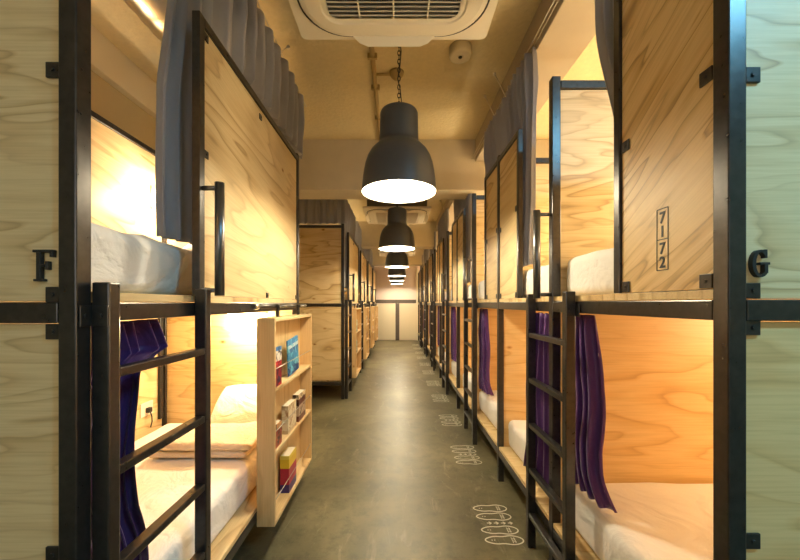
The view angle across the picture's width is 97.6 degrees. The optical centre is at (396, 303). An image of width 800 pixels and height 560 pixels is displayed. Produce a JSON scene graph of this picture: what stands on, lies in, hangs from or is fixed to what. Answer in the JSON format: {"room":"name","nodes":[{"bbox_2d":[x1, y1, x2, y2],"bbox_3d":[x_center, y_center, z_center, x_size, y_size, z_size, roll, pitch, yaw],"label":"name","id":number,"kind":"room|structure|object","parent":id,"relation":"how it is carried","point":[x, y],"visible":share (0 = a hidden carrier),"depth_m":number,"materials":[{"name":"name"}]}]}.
{"room":"dormitory","nodes":[
{"label":"dormitory","id":0,"kind":"room"},
{"bbox_2d":[91,70,155,149],"bbox_3d":[-2.110,-0.240,5.125,0.100,3.180,15.650,0,0,0],"label":"wall","id":1,"kind":"structure","parent":0,"point":[107,101],"depth_m":2.62,"materials":[{"name":"paint"}]},
{"bbox_2d":[91,24,155,118],"bbox_3d":[-2.030,-1.700,0.649,0.060,0.260,6.498,0,0,0],"label":"trim","id":2,"kind":"structure","parent":1,"relation":"attached to","point":[108,62],"depth_m":2.55,"materials":[{"name":"beige paint"}]},
{"bbox_2d":[307,221,451,248],"bbox_3d":[0.400,-1.548,7.980,4.920,0.565,0.360,0,0,0],"label":"beam","id":3,"kind":"structure","parent":1,"relation":"attached to","point":[423,234],"depth_m":7.80,"materials":[{"name":"paint"}]},
{"bbox_2d":[370,249,429,265],"bbox_3d":[0.400,-1.548,11.600,4.920,0.565,0.360,0,0,0],"label":"beam","id":4,"kind":"structure","parent":1,"relation":"attached to","point":[416,260],"depth_m":11.42,"materials":[{"name":"paint"}]},
{"bbox_2d":[299,140,548,198],"bbox_3d":[0.400,-1.548,4.080,4.920,0.565,0.360,0,0,0],"label":"beam","id":5,"kind":"structure","parent":1,"relation":"attached to","point":[328,169],"depth_m":3.90,"materials":[{"name":"paint"}]},
{"bbox_2d":[91,0,603,220],"bbox_3d":[0.400,-1.880,5.125,5.120,0.100,15.650,0,0,0],"label":"ceiling","id":6,"kind":"structure","parent":0,"point":[333,77],"depth_m":2.77,"materials":[{"name":"paint"}]},
{"bbox_2d":[124,0,166,41],"bbox_3d":[-1.360,-1.695,1.300,0.258,0.258,5.000,0,0,0],"label":"duct","id":7,"kind":"object","parent":6,"relation":"hanging from","point":[151,13],"visible":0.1,"depth_m":1.90,"materials":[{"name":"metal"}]},
{"bbox_2d":[257,0,305,105],"bbox_3d":[-0.796,-1.783,1.955,0.066,0.092,2.290,0,0,0],"label":"track","id":8,"kind":"object","parent":6,"relation":"attached to","point":[287,46],"visible":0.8,"depth_m":2.45,"materials":[{"name":"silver metal"}]},
{"bbox_2d":[155,0,304,244],"bbox_3d":[-0.820,-0.988,2.140,0.102,1.495,1.780,0,0,0],"label":"curtain","id":9,"kind":"object","parent":8,"relation":"hanging from","point":[239,25],"visible":0.34,"depth_m":1.38,"materials":[{"name":"grey fabric"}]},
{"bbox_2d":[368,47,403,140],"bbox_3d":[-0.080,-1.802,3.098,0.270,0.054,1.595,0,0,0],"label":"conduit","id":10,"kind":"object","parent":6,"relation":"attached to","point":[372,56],"visible":0.83,"depth_m":2.76,"materials":[{"name":"beige metal"}]},
{"bbox_2d":[289,0,497,46],"bbox_3d":[-0.016,-1.577,1.345,0.950,0.502,0.950,0,0,0],"label":"air conditioner","id":11,"kind":"object","parent":6,"relation":"attached to","point":[373,23],"visible":1,"depth_m":1.68,"materials":[{"name":"beige plastic"}]},
{"bbox_2d":[326,0,460,18],"bbox_3d":[-0.016,-1.357,1.345,0.606,0.010,0.636,0,0,0],"label":"grille","id":12,"kind":"object","parent":11,"relation":"attached to","point":[335,9],"depth_m":1.62,"materials":[{"name":"beige plastic"}]},
{"bbox_2d":[379,204,414,251],"bbox_3d":[0.000,-1.247,4.270,0.445,1.164,0.445,0,0,0],"label":"pendant lamp","id":13,"kind":"object","parent":6,"relation":"hanging from","point":[396,236],"visible":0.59,"depth_m":4.15,"materials":[{"name":"grey metal"}]},
{"bbox_2d":[363,199,430,224],"bbox_3d":[0.000,-1.546,5.300,0.950,0.564,0.950,0,0,0],"label":"air conditioner","id":14,"kind":"object","parent":6,"relation":"attached to","point":[376,212],"visible":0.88,"depth_m":4.93,"materials":[{"name":"beige plastic"}]},
{"bbox_2d":[376,213,417,222],"bbox_3d":[0.000,-1.295,5.300,0.606,0.010,0.636,0,0,0],"label":"grille","id":15,"kind":"object","parent":14,"relation":"attached to","point":[380,217],"depth_m":5.29,"materials":[{"name":"beige"}]},
{"bbox_2d":[385,251,408,267],"bbox_3d":[0.000,-1.247,6.400,0.445,1.164,0.445,0,0,0],"label":"pendant lamp","id":16,"kind":"object","parent":6,"relation":"hanging from","point":[393,259],"visible":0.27,"depth_m":6.23,"materials":[{"name":"grey metal"}]},
{"bbox_2d":[388,268,405,276],"bbox_3d":[0.000,-1.247,8.500,0.445,1.164,0.445,0,0,0],"label":"pendant lamp","id":17,"kind":"object","parent":6,"relation":"hanging from","point":[392,272],"visible":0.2,"depth_m":8.33,"materials":[{"name":"grey metal"}]},
{"bbox_2d":[378,250,415,256],"bbox_3d":[0.000,-1.546,9.250,0.950,0.564,0.950,0,0,0],"label":"air conditioner","id":18,"kind":"object","parent":6,"relation":"attached to","point":[381,253],"visible":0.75,"depth_m":9.02,"materials":[{"name":"beige"}]},
{"bbox_2d":[362,47,435,202],"bbox_3d":[0.012,-1.247,2.100,0.445,1.164,0.445,0,0,0],"label":"pendant lamp","id":19,"kind":"object","parent":6,"relation":"hanging from","point":[399,168],"visible":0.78,"depth_m":1.99,"materials":[{"name":"grey metal"}]},
{"bbox_2d":[436,199,453,232],"bbox_3d":[1.020,-1.705,6.030,0.300,0.250,3.536,0,0,0],"label":"trim","id":20,"kind":"structure","parent":6,"relation":"attached to","point":[451,211],"depth_m":6.41,"materials":[{"name":"paint"}]},
{"bbox_2d":[449,40,470,63],"bbox_3d":[0.452,-1.790,2.500,0.156,0.077,0.156,0,0,0],"label":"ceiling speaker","id":21,"kind":"object","parent":6,"relation":"attached to","point":[459,50],"visible":0.99,"depth_m":2.46,"materials":[{"name":"beige plastic"}]},
{"bbox_2d":[472,0,558,157],"bbox_3d":[0.810,-1.717,2.353,0.096,0.224,3.085,0,0,0],"label":"track","id":22,"kind":"object","parent":6,"relation":"attached to","point":[494,73],"visible":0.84,"depth_m":2.20,"materials":[{"name":"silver metal"}]},
{"bbox_2d":[484,97,506,175],"bbox_3d":[0.844,-0.925,2.962,0.084,1.350,0.618,0,0,0],"label":"curtain","id":23,"kind":"object","parent":22,"relation":"hanging from","point":[495,136],"visible":0.37,"depth_m":2.89,"materials":[{"name":"grey fabric"}]},
{"bbox_2d":[506,47,538,266],"bbox_3d":[0.839,-0.925,2.407,0.091,1.350,0.476,0,0,0],"label":"curtain","id":24,"kind":"object","parent":22,"relation":"hanging from","point":[521,95],"visible":0.57,"depth_m":2.22,"materials":[{"name":"grey fabric"}]},
{"bbox_2d":[595,0,613,116],"bbox_3d":[0.847,-0.925,1.172,0.081,1.350,0.625,0,0,1],"label":"curtain","id":25,"kind":"object","parent":22,"relation":"hanging from","point":[604,9],"visible":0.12,"depth_m":1.39,"materials":[{"name":"grey fabric"}]},
{"bbox_2d":[475,0,595,160],"bbox_3d":[1.020,-1.705,0.649,0.300,0.250,6.498,0,0,0],"label":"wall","id":26,"kind":"structure","parent":6,"relation":"attached to","point":[570,27],"depth_m":2.17,"materials":[{"name":"paint"}]},
{"bbox_3d":[0.811,-1.717,6.030,0.096,0.224,3.530,0,0,0],"label":"track","id":27,"kind":"object","parent":6,"relation":"attached to","visible":0},
{"bbox_2d":[432,231,436,292],"bbox_3d":[0.839,-0.925,7.927,0.091,1.350,0.476,0,0,-3],"label":"curtain","id":28,"kind":"object","parent":27,"relation":"hanging from","point":[435,237],"visible":0.41,"depth_m":7.87,"materials":[{"name":"grey fabric"}]},
{"bbox_2d":[437,217,441,243],"bbox_3d":[0.844,-0.925,6.642,0.092,1.350,0.618,0,0,-1],"label":"curtain","id":29,"kind":"object","parent":27,"relation":"hanging from","point":[439,232],"visible":0.14,"depth_m":6.64,"materials":[{"name":"grey fabric"}]},
{"bbox_2d":[441,208,448,289],"bbox_3d":[0.845,-0.925,6.087,0.085,1.350,0.476,0,0,0],"label":"curtain","id":30,"kind":"object","parent":27,"relation":"hanging from","point":[445,217],"visible":0.68,"depth_m":5.98,"materials":[{"name":"grey fabric"}]},
{"bbox_2d":[453,199,460,220],"bbox_3d":[0.837,-0.925,4.802,0.095,1.350,0.618,0,0,-2],"label":"curtain","id":31,"kind":"object","parent":27,"relation":"hanging from","point":[456,202],"visible":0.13,"depth_m":4.74,"materials":[{"name":"grey fabric"}]},
{"bbox_2d":[460,193,471,282],"bbox_3d":[0.847,-0.925,4.247,0.095,1.350,0.477,0,0,0],"label":"curtain","id":32,"kind":"object","parent":27,"relation":"hanging from","point":[465,203],"visible":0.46,"depth_m":4.08,"materials":[{"name":"grey fabric"}]},
{"bbox_3d":[-0.797,-1.739,6.360,0.066,0.180,2.860,0,0,0],"label":"track","id":33,"kind":"object","parent":6,"relation":"attached to","visible":0},
{"bbox_2d":[339,200,355,287],"bbox_3d":[-0.817,-0.948,5.913,0.098,1.395,1.586,0,0,0],"label":"curtain","id":34,"kind":"object","parent":33,"relation":"hanging from","point":[350,227],"visible":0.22,"depth_m":5.79,"materials":[{"name":"grey fabric"}]},
{"bbox_2d":[355,221,363,291],"bbox_3d":[-0.818,-0.948,7.763,0.100,1.395,1.586,0,0,0],"label":"curtain","id":35,"kind":"object","parent":33,"relation":"hanging from","point":[358,235],"visible":0.31,"depth_m":7.42,"materials":[{"name":"grey fabric"}]},
{"bbox_3d":[-0.797,-1.739,9.787,0.066,0.180,3.245,0,0,0],"label":"track","id":36,"kind":"object","parent":6,"relation":"attached to","visible":0},
{"bbox_2d":[364,249,369,262],"bbox_3d":[-0.818,-0.948,9.613,0.097,1.395,1.586,0,0,0],"label":"curtain","id":37,"kind":"object","parent":36,"relation":"hanging from","point":[366,251],"visible":0.16,"depth_m":9.38,"materials":[{"name":"grey fabric"}]},
{"bbox_2d":[232,340,561,559],"bbox_3d":[0.400,1.400,5.125,5.120,0.100,15.650,0,0,0],"label":"floor","id":38,"kind":"structure","parent":0,"point":[383,479],"depth_m":2.61,"materials":[{"name":"concrete"}]},
{"bbox_2d":[79,282,210,559],"bbox_3d":[-0.719,0.649,1.064,0.043,1.402,0.500,0,0,0],"label":"ladder","id":39,"kind":"object","parent":38,"relation":"on","point":[103,315],"visible":1,"depth_m":0.88,"materials":[{"name":"metal"}]},
{"bbox_2d":[0,0,298,559],"bbox_3d":[-1.216,0.113,1.734,1.114,2.475,1.849,0,0,0],"label":"bunk bed","id":40,"kind":"object","parent":38,"relation":"on","point":[65,168],"depth_m":0.83,"materials":[{"name":"wood"}]},
{"bbox_2d":[91,319,167,559],"bbox_3d":[-0.825,0.453,1.057,0.086,0.800,0.422,0,0,-1],"label":"privacy curtain","id":41,"kind":"object","parent":40,"relation":"hanging from","point":[139,339],"visible":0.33,"depth_m":1.06,"materials":[{"name":"purple fabric"}]},
{"bbox_2d":[140,400,152,426],"bbox_3d":[-1.736,0.780,2.450,0.042,0.181,0.120,0,0,0],"label":"power socket","id":42,"kind":"object","parent":40,"relation":"attached to","point":[146,408],"visible":1,"depth_m":2.44,"materials":[{"name":"beige plastic"}]},
{"bbox_2d":[150,188,155,208],"bbox_3d":[-1.645,-0.761,2.500,0.215,0.162,0.150,0,0,0],"label":"lamp","id":43,"kind":"object","parent":40,"relation":"attached to","point":[152,190],"visible":0.26,"depth_m":2.49,"materials":[{"name":"beige"}]},
{"bbox_2d":[91,223,272,298],"bbox_3d":[-1.287,-0.146,1.736,0.893,0.228,1.688,0,0,0],"label":"mattress","id":44,"kind":"object","parent":40,"relation":"on","point":[141,264],"visible":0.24,"depth_m":1.17,"materials":[{"name":"white fabric"}]},
{"bbox_2d":[135,423,256,559],"bbox_3d":[-1.260,0.977,1.730,0.899,0.210,1.744,0,0,0],"label":"mattress","id":45,"kind":"object","parent":40,"relation":"on","point":[160,482],"visible":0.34,"depth_m":1.69,"materials":[{"name":"white fabric"}]},
{"bbox_2d":[149,421,256,457],"bbox_3d":[-1.097,0.817,2.119,0.600,0.099,0.395,0,0,0],"label":"folded blanket","id":46,"kind":"object","parent":45,"relation":"on","point":[228,440],"visible":0.59,"depth_m":1.97,"materials":[{"name":"beige fabric"}]},
{"bbox_2d":[211,384,256,423],"bbox_3d":[-1.030,0.725,2.460,0.500,0.276,0.303,0,0,-1],"label":"pillow","id":47,"kind":"object","parent":45,"relation":"on","point":[236,403],"visible":0.55,"depth_m":2.38,"materials":[{"name":"white fabric"}]},
{"bbox_2d":[227,311,267,315],"bbox_3d":[-1.103,0.076,2.575,0.300,0.040,0.028,0,0,0],"label":"lamp","id":48,"kind":"object","parent":40,"relation":"attached to","point":[251,313],"visible":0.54,"depth_m":2.56,"materials":[{"name":"beige plastic"}]},
{"bbox_2d":[250,303,306,309],"bbox_3d":[-0.717,0.015,2.210,0.050,0.033,0.980,0,0,0],"label":"sliding track","id":49,"kind":"object","parent":40,"relation":"attached to","point":[254,306],"visible":0.8,"depth_m":1.91,"materials":[{"name":"metal"}]},
{"bbox_2d":[257,304,311,526],"bbox_3d":[-0.691,0.590,2.240,0.095,1.170,0.800,0,0,0],"label":"bookshelf","id":50,"kind":"object","parent":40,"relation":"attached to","point":[273,332],"visible":0.95,"depth_m":1.92,"materials":[{"name":"brown wood"}]},
{"bbox_2d":[276,346,281,386],"bbox_3d":[-0.661,0.347,1.935,0.010,0.215,0.100,0,0,2],"label":"magazine","id":51,"kind":"object","parent":50,"relation":"on","point":[279,348],"visible":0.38,"depth_m":1.94,"materials":[{"name":"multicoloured paper"}]},
{"bbox_2d":[276,419,281,447],"bbox_3d":[-0.671,0.725,1.945,0.030,0.130,0.100,0,0,0],"label":"book","id":52,"kind":"object","parent":50,"relation":"on","point":[278,422],"visible":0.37,"depth_m":1.95,"materials":[{"name":"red paper"}]},
{"bbox_2d":[280,447,295,492],"bbox_3d":[-0.684,1.042,2.205,0.056,0.225,0.150,0,0,0],"label":"book","id":53,"kind":"object","parent":50,"relation":"on","point":[288,457],"visible":0.9,"depth_m":2.14,"materials":[{"name":"multicoloured paper"}]},
{"bbox_2d":[282,399,295,433],"bbox_3d":[-0.676,0.705,2.195,0.040,0.170,0.170,0,0,0],"label":"book","id":54,"kind":"object","parent":50,"relation":"on","point":[289,407],"visible":0.91,"depth_m":2.14,"materials":[{"name":"beige paper"}]},
{"bbox_2d":[286,335,298,376],"bbox_3d":[-0.668,0.332,2.247,0.008,0.244,0.213,0,0,3],"label":"magazine","id":55,"kind":"object","parent":50,"relation":"on","point":[292,344],"visible":1,"depth_m":2.23,"materials":[{"name":"blue paper"}]},
{"bbox_2d":[292,389,304,421],"bbox_3d":[-0.675,0.700,2.415,0.042,0.180,0.170,0,0,0],"label":"book","id":56,"kind":"object","parent":50,"relation":"on","point":[299,395],"visible":0.8,"depth_m":2.37,"materials":[{"name":"beige paper"}]},
{"bbox_2d":[299,224,358,398],"bbox_3d":[-1.216,0.113,5.845,1.114,2.475,1.849,0,0,0],"label":"bunk bed","id":57,"kind":"object","parent":38,"relation":"on","point":[321,247],"visible":0.63,"depth_m":4.93,"materials":[{"name":"wood"}]},
{"bbox_2d":[299,199,346,223],"bbox_3d":[-1.176,-1.356,4.964,0.935,0.448,0.062,0,0,0],"label":"curtain","id":58,"kind":"object","parent":57,"relation":"attached to","point":[311,211],"visible":0.55,"depth_m":4.96,"materials":[{"name":"grey fabric"}]},
{"bbox_3d":[-0.717,0.015,6.020,0.050,0.033,1.200,0,0,0],"label":"sliding track","id":59,"kind":"object","parent":57,"relation":"attached to","visible":0},
{"bbox_2d":[352,304,360,377],"bbox_3d":[-0.691,0.590,5.920,0.095,1.170,0.800,0,0,0],"label":"bookshelf","id":60,"kind":"object","parent":59,"relation":"hanging from","point":[356,312],"visible":0.82,"depth_m":5.69,"materials":[{"name":"brown wood"}]},
{"bbox_2d":[344,300,351,398],"bbox_3d":[-0.719,0.649,5.172,0.043,1.402,0.500,0,0,0],"label":"ladder","id":61,"kind":"object","parent":38,"relation":"on","point":[347,365],"visible":1,"depth_m":4.96,"materials":[{"name":"metal"}]},
{"bbox_2d":[345,245,366,346],"bbox_3d":[-1.216,0.113,7.694,1.114,2.475,1.849,0,0,0],"label":"bunk bed","id":62,"kind":"object","parent":38,"relation":"on","point":[363,258],"visible":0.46,"depth_m":7.42,"materials":[{"name":"wood"}]},
{"bbox_3d":[-0.717,0.015,7.870,0.050,0.033,1.200,0,0,0],"label":"sliding track","id":63,"kind":"object","parent":62,"relation":"attached to","visible":0},
{"bbox_2d":[363,304,368,358],"bbox_3d":[-0.691,0.590,7.770,0.095,1.170,0.800,0,0,0],"label":"bookshelf","id":64,"kind":"object","parent":63,"relation":"hanging from","point":[365,309],"visible":0.86,"depth_m":7.38,"materials":[{"name":"brown wood"}]},
{"bbox_2d":[359,301,362,372],"bbox_3d":[-0.719,0.649,7.022,0.043,1.402,0.500,0,0,0],"label":"ladder","id":65,"kind":"object","parent":38,"relation":"on","point":[360,302],"visible":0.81,"depth_m":7.24,"materials":[{"name":"metal"}]},
{"bbox_2d":[359,260,371,306],"bbox_3d":[-1.216,0.113,9.544,1.114,2.475,1.849,0,0,0],"label":"bunk bed","id":66,"kind":"object","parent":38,"relation":"on","point":[368,265],"visible":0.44,"depth_m":9.13,"materials":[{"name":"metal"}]},
{"bbox_3d":[-0.717,0.015,9.720,0.050,0.033,1.200,0,0,0],"label":"sliding track","id":67,"kind":"object","parent":66,"relation":"attached to","visible":0},
{"bbox_2d":[370,304,374,347],"bbox_3d":[-0.691,0.590,9.620,0.095,1.170,0.800,0,0,0],"label":"bookshelf","id":68,"kind":"object","parent":67,"relation":"hanging from","point":[372,308],"visible":0.86,"depth_m":9.22,"materials":[{"name":"brown wood"}]},
{"bbox_2d":[367,301,369,357],"bbox_3d":[-0.719,0.649,8.872,0.043,1.402,0.500,0,0,0],"label":"ladder","id":69,"kind":"object","parent":38,"relation":"on","point":[368,302],"visible":0.53,"depth_m":9.09,"materials":[{"name":"metal"}]},
{"bbox_2d":[370,268,375,348],"bbox_3d":[-1.216,0.113,11.395,1.114,2.475,1.849,0,0,0],"label":"bunk bed","id":70,"kind":"object","parent":38,"relation":"on","point":[373,270],"visible":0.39,"depth_m":11.21,"materials":[{"name":"wood"}]},
{"bbox_3d":[-0.717,0.015,11.570,0.050,0.033,1.200,0,0,0],"label":"sliding track","id":71,"kind":"object","parent":70,"relation":"attached to","visible":0},
{"bbox_2d":[375,304,377,340],"bbox_3d":[-0.691,0.590,11.470,0.095,1.170,0.800,0,0,0],"label":"bookshelf","id":72,"kind":"object","parent":71,"relation":"hanging from","point":[376,306],"visible":0.74,"depth_m":11.07,"materials":[{"name":"brown wood"}]},
{"bbox_2d":[418,271,421,339],"bbox_3d":[1.768,0.113,12.331,2.000,2.475,0.961,0,0,0],"label":"bunk bed","id":73,"kind":"object","parent":38,"relation":"on","point":[419,271],"visible":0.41,"depth_m":12.77,"materials":[{"name":"metal"}]},
{"bbox_2d":[420,302,421,347],"bbox_3d":[0.744,0.649,10.914,0.043,1.402,0.500,0,0,0],"label":"ladder","id":74,"kind":"object","parent":38,"relation":"on","point":[420,302],"visible":0.94,"depth_m":10.70,"materials":[{"name":"metal"}]},
{"bbox_2d":[419,267,423,346],"bbox_3d":[1.725,0.113,11.389,2.086,2.475,0.919,0,0,0],"label":"bunk bed","id":75,"kind":"object","parent":38,"relation":"on","point":[420,289],"visible":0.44,"depth_m":10.93,"materials":[{"name":"wood"}]},
{"bbox_2d":[424,301,426,356],"bbox_3d":[0.744,0.649,9.074,0.043,1.402,0.500,0,0,0],"label":"ladder","id":76,"kind":"object","parent":38,"relation":"on","point":[425,303],"visible":0.98,"depth_m":8.87,"materials":[{"name":"metal"}]},
{"bbox_2d":[423,260,429,354],"bbox_3d":[1.725,0.113,9.550,2.086,2.475,0.919,0,0,0],"label":"bunk bed","id":77,"kind":"object","parent":38,"relation":"on","point":[425,287],"visible":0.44,"depth_m":9.10,"materials":[{"name":"wood"}]},
{"bbox_2d":[427,257,433,360],"bbox_3d":[1.768,0.113,8.630,2.000,2.475,0.919,0,0,0],"label":"bunk bed","id":78,"kind":"object","parent":38,"relation":"on","point":[428,302],"visible":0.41,"depth_m":8.38,"materials":[{"name":"wood"}]},
{"bbox_2d":[431,301,434,370],"bbox_3d":[0.744,0.649,7.234,0.043,1.402,0.500,0,0,0],"label":"ladder","id":79,"kind":"object","parent":38,"relation":"on","point":[433,302],"visible":0.95,"depth_m":7.02,"materials":[{"name":"metal"}]},
{"bbox_2d":[430,249,437,368],"bbox_3d":[1.725,0.113,7.710,2.086,2.475,0.919,0,0,0],"label":"bunk bed","id":80,"kind":"object","parent":38,"relation":"on","point":[435,250],"visible":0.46,"depth_m":7.26,"materials":[{"name":"wood"}]},
{"bbox_2d":[435,241,445,377],"bbox_3d":[1.768,0.113,6.790,2.000,2.475,0.919,0,0,0],"label":"bunk bed","id":81,"kind":"object","parent":38,"relation":"on","point":[438,359],"visible":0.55,"depth_m":6.33,"materials":[{"name":"wood"}]},
{"bbox_3d":[1.755,0.972,6.814,1.854,0.211,0.881,0,0,0],"label":"mattress","id":82,"kind":"object","parent":81,"relation":"on","visible":0},
{"bbox_2d":[437,306,438,345],"bbox_3d":[0.858,0.453,7.087,0.076,0.805,0.313,0,0,-4],"label":"privacy curtain","id":83,"kind":"object","parent":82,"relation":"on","point":[438,306],"visible":0.52,"depth_m":7.08,"materials":[{"name":"purple fabric"}]},
{"bbox_2d":[442,300,448,394],"bbox_3d":[0.744,0.649,5.394,0.043,1.402,0.500,0,0,0],"label":"ladder","id":84,"kind":"object","parent":38,"relation":"on","point":[444,363],"visible":0.95,"depth_m":5.18,"materials":[{"name":"metal"}]},
{"bbox_2d":[439,231,452,375],"bbox_3d":[1.725,0.113,5.870,2.086,2.475,0.919,0,0,0],"label":"bunk bed","id":85,"kind":"object","parent":38,"relation":"on","point":[448,274],"visible":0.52,"depth_m":5.42,"materials":[{"name":"wood"}]},
{"bbox_2d":[449,216,470,408],"bbox_3d":[1.768,0.113,4.949,2.000,2.475,0.919,0,0,0],"label":"bunk bed","id":86,"kind":"object","parent":38,"relation":"on","point":[456,382],"visible":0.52,"depth_m":4.50,"materials":[{"name":"wood"}]},
{"bbox_2d":[451,360,455,376],"bbox_3d":[1.756,0.972,4.975,1.858,0.212,0.882,0,0,0],"label":"mattress","id":87,"kind":"object","parent":86,"relation":"on","point":[453,363],"visible":0.12,"depth_m":5.17,"materials":[{"name":"white fabric"}]},
{"bbox_2d":[451,307,455,361],"bbox_3d":[0.857,0.453,5.247,0.076,0.805,0.314,0,0,-6],"label":"privacy curtain","id":88,"kind":"object","parent":86,"relation":"hanging from","point":[453,309],"visible":0.94,"depth_m":5.18,"materials":[{"name":"purple fabric"}]},
{"bbox_2d":[451,445,481,463],"bbox_3d":[0.612,1.348,3.130,0.223,0.001,0.392,0,0,0],"label":"floor marking","id":89,"kind":"object","parent":38,"relation":"on","point":[463,445],"depth_m":3.12,"materials":[{"name":"beige paint"}]},
{"bbox_2d":[464,298,477,444],"bbox_3d":[0.744,0.649,3.554,0.043,1.402,0.500,0,0,0],"label":"ladder","id":90,"kind":"object","parent":38,"relation":"on","point":[473,420],"visible":0.95,"depth_m":3.35,"materials":[{"name":"metal"}]},
{"bbox_2d":[457,193,496,433],"bbox_3d":[1.725,0.113,4.029,2.086,2.475,0.919,0,0,0],"label":"bunk bed","id":91,"kind":"object","parent":38,"relation":"on","point":[477,201],"visible":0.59,"depth_m":3.58,"materials":[{"name":"wood"}]},
{"bbox_2d":[463,372,470,390],"bbox_3d":[1.755,0.972,4.056,1.856,0.211,0.884,0,0,0],"label":"mattress","id":92,"kind":"object","parent":91,"relation":"on","point":[469,373],"visible":0.11,"depth_m":4.10,"materials":[{"name":"white fabric"}]},
{"bbox_2d":[473,505,523,544],"bbox_3d":[0.612,1.348,2.150,0.223,0.001,0.392,0,0,0],"label":"floor marking","id":93,"kind":"object","parent":38,"relation":"on","point":[478,505],"depth_m":2.12,"materials":[{"name":"beige paint"}]},
{"bbox_2d":[477,155,548,481],"bbox_3d":[1.768,0.113,3.110,2.000,2.475,0.919,0,0,0],"label":"bunk bed","id":94,"kind":"object","parent":38,"relation":"on","point":[511,324],"visible":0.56,"depth_m":2.66,"materials":[{"name":"wood"}]},
{"bbox_2d":[478,280,487,299],"bbox_3d":[1.746,-0.134,3.131,1.869,0.196,0.882,0,0,0],"label":"mattress","id":95,"kind":"object","parent":94,"relation":"on","point":[481,284],"visible":0.12,"depth_m":3.41,"materials":[{"name":"white fabric"}]},
{"bbox_2d":[478,308,493,394],"bbox_3d":[0.859,0.453,3.408,0.089,0.805,0.312,0,0,0],"label":"privacy curtain","id":96,"kind":"object","parent":94,"relation":"hanging from","point":[483,332],"visible":1,"depth_m":3.34,"materials":[{"name":"purple fabric"}]},
{"bbox_2d":[479,390,496,428],"bbox_3d":[1.757,0.972,3.134,1.862,0.212,0.883,0,0,0],"label":"mattress","id":97,"kind":"object","parent":94,"relation":"on","point":[488,403],"visible":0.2,"depth_m":3.21,"materials":[{"name":"white fabric"}]},
{"bbox_2d":[526,291,579,559],"bbox_3d":[0.744,0.649,1.714,0.043,1.402,0.500,0,0,0],"label":"ladder","id":98,"kind":"object","parent":38,"relation":"on","point":[566,506],"visible":0.98,"depth_m":1.55,"materials":[{"name":"metal"}]},
{"bbox_2d":[499,76,712,559],"bbox_3d":[1.725,0.113,2.189,2.086,2.475,0.919,0,0,0],"label":"bunk bed","id":99,"kind":"object","parent":38,"relation":"on","point":[658,371],"visible":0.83,"depth_m":1.74,"materials":[{"name":"wood"}]},
{"bbox_2d":[508,420,525,461],"bbox_3d":[1.756,0.972,2.215,1.858,0.212,0.882,0,0,0],"label":"mattress","id":100,"kind":"object","parent":99,"relation":"on","point":[517,428],"visible":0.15,"depth_m":2.46,"materials":[{"name":"white fabric"}]},
{"bbox_2d":[523,312,548,484],"bbox_3d":[0.787,0.515,1.987,0.059,0.930,0.404,0,0,-1],"label":"privacy curtain","id":101,"kind":"object","parent":99,"relation":"hanging from","point":[542,320],"visible":0.38,"depth_m":1.90,"materials":[{"name":"purple fabric"}]},
{"bbox_2d":[523,265,548,297],"bbox_3d":[1.749,-0.135,2.212,1.866,0.198,0.881,0,0,0],"label":"mattress","id":102,"kind":"object","parent":99,"relation":"on","point":[528,274],"visible":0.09,"depth_m":2.12,"materials":[{"name":"white fabric"}]},
{"bbox_2d":[553,0,799,559],"bbox_3d":[1.768,0.113,1.270,2.000,2.475,0.919,0,0,0],"label":"bunk bed","id":103,"kind":"object","parent":38,"relation":"on","point":[707,92],"visible":1,"depth_m":0.82,"materials":[{"name":"wood"}]},
{"bbox_2d":[575,314,616,512],"bbox_3d":[0.863,0.453,1.576,0.085,0.805,0.296,0,0,0],"label":"privacy curtain","id":104,"kind":"object","parent":103,"relation":"hanging from","point":[590,400],"visible":0.8,"depth_m":1.51,"materials":[{"name":"purple fabric"}]},
{"bbox_2d":[567,248,712,295],"bbox_3d":[1.746,-0.134,1.290,1.866,0.196,0.882,0,0,0],"label":"mattress","id":105,"kind":"object","parent":103,"relation":"on","point":[592,273],"visible":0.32,"depth_m":1.47,"materials":[{"name":"white fabric"}]},
{"bbox_2d":[575,482,712,559],"bbox_3d":[1.755,0.972,1.296,1.856,0.211,0.884,0,0,0],"label":"mattress","id":106,"kind":"object","parent":103,"relation":"on","point":[652,521],"visible":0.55,"depth_m":1.44,"materials":[{"name":"white fabric"}]},
{"bbox_2d":[374,266,419,339],"bbox_3d":[0.400,-0.240,12.900,4.920,3.180,0.100,0,0,0],"label":"wall","id":107,"kind":"structure","parent":0,"point":[385,290],"depth_m":12.85,"materials":[{"name":"beige paint"}]},
{"bbox_2d":[377,304,394,339],"bbox_3d":[-0.429,0.667,12.839,0.742,1.325,0.019,0,0,0],"label":"door","id":108,"kind":"structure","parent":107,"relation":"attached to","point":[386,312],"depth_m":12.83,"materials":[{"name":"beige"}]},
{"bbox_2d":[376,300,415,302],"bbox_3d":[0.400,-0.075,12.835,4.920,0.130,0.029,0,0,0],"label":"trim","id":109,"kind":"structure","parent":107,"relation":"attached to","point":[377,301],"depth_m":12.82,"materials":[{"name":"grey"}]},
{"bbox_2d":[395,303,398,339],"bbox_3d":[0.015,0.671,12.835,0.140,1.358,0.027,0,0,0],"label":"trim","id":110,"kind":"structure","parent":107,"relation":"attached to","point":[396,304],"depth_m":12.82,"materials":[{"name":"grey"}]},
{"bbox_2d":[399,304,415,339],"bbox_3d":[0.414,0.667,12.839,0.652,1.325,0.019,0,0,0],"label":"door","id":111,"kind":"structure","parent":107,"relation":"attached to","point":[407,312],"depth_m":12.83,"materials":[{"name":"beige paint"}]},
{"bbox_2d":[416,269,418,339],"bbox_3d":[0.750,0.045,12.799,0.100,2.610,0.038,0,0,0],"label":"trim","id":112,"kind":"structure","parent":107,"relation":"attached to","point":[417,270],"depth_m":12.78,"materials":[{"name":"beige"}]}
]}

